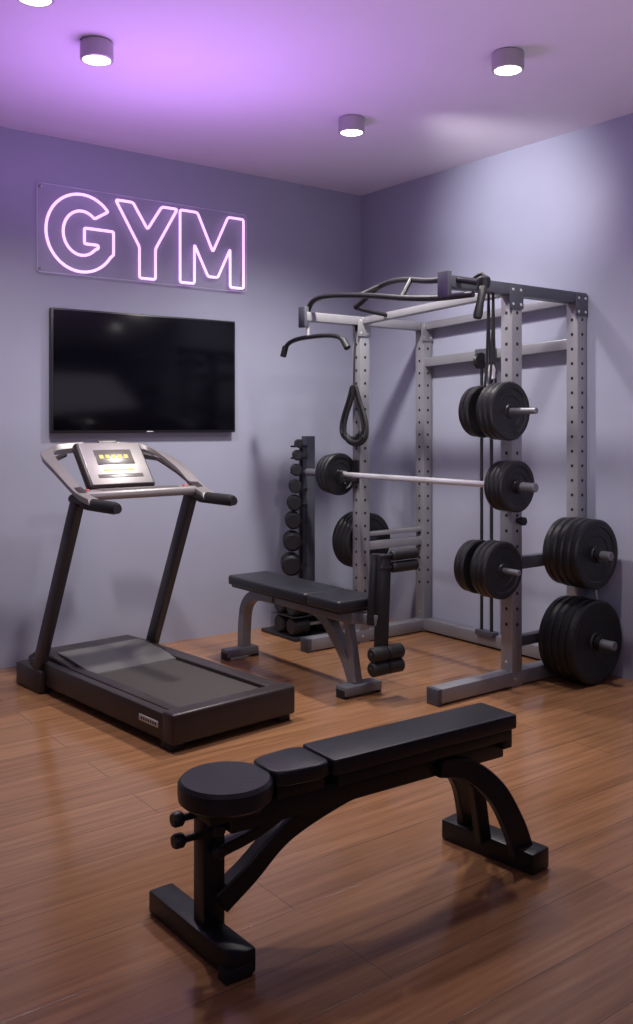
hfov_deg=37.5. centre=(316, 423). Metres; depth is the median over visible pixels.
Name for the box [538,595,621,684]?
weight plates
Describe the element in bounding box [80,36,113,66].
ceiling light
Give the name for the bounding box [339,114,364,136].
ceiling light
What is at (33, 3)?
ceiling light
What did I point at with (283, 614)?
shelf
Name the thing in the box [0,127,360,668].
wall
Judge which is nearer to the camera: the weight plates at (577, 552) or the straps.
the weight plates at (577, 552)
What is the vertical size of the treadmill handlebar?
0.042 m
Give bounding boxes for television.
[49,307,234,432]
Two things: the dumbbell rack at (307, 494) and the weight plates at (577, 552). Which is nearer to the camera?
the weight plates at (577, 552)
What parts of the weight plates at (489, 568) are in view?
plate, plate, plate, plate, plate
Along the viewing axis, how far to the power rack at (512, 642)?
4.95 m
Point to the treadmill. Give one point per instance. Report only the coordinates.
(176, 697)
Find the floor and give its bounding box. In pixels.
[0,619,632,1023]
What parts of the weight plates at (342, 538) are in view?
plate, plate, plate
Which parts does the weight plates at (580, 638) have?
plate, plate, plate, plate, plate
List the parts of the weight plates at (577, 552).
plate, plate, plate, plate, plate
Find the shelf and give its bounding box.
[272,611,313,618]
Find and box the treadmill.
[16,440,294,751]
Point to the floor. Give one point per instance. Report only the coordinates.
(367, 915)
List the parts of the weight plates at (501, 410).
plate, plate, plate, plate, plate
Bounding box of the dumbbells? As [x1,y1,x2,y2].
[274,439,338,635]
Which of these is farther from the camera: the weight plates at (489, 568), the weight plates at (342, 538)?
the weight plates at (342, 538)
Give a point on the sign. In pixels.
(195, 249)
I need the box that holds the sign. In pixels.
[37,182,246,291]
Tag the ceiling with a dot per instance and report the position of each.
(262, 88)
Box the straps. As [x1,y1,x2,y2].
[339,325,368,446]
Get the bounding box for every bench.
[149,703,548,985]
[221,547,418,699]
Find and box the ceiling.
[0,0,632,195]
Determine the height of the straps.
0.706 m
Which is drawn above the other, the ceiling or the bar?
the ceiling
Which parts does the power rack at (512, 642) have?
cantilever plate, hook arm, post, gusset plate, rail, post, gusset plate, cantilever plate, guide rod, cable handle, rail, handle, guide rod, rail, post, gusset plate, post, gusset plate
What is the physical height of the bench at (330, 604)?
0.681 m
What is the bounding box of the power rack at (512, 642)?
[298,270,587,706]
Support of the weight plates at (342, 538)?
on the power rack at (512, 642)
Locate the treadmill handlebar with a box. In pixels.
[72,485,197,499]
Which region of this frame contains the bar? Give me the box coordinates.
[280,322,350,356]
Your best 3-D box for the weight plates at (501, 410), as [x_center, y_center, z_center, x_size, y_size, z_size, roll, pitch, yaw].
[0.874,-0.274,4.372,0.276,0.703,0.400,0,0,-37]
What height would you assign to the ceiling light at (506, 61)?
0.075 m
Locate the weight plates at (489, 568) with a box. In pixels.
[454,539,521,599]
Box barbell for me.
[305,453,538,512]
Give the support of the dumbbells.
on the dumbbell rack at (307, 494)
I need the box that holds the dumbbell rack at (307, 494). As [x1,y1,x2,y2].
[261,436,326,641]
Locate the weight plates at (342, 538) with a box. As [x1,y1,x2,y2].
[332,511,389,566]
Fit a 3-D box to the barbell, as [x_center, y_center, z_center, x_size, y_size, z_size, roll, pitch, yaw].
[0.471,0.290,4.939,0.244,0.244,1.750,0,0,-37]
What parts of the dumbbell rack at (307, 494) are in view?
plate, tower post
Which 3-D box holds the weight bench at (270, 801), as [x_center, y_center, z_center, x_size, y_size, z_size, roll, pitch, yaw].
[0.104,1.052,2.525,1.085,0.425,0.402,0,0,-32]
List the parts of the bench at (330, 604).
curved leg, bench pad seat, leg, attachment post, roller rod, roller rod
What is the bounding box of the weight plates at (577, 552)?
[543,517,617,589]
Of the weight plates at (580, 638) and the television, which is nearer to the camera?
the weight plates at (580, 638)
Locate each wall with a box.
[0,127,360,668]
[361,113,632,679]
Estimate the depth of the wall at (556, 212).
5.13 m

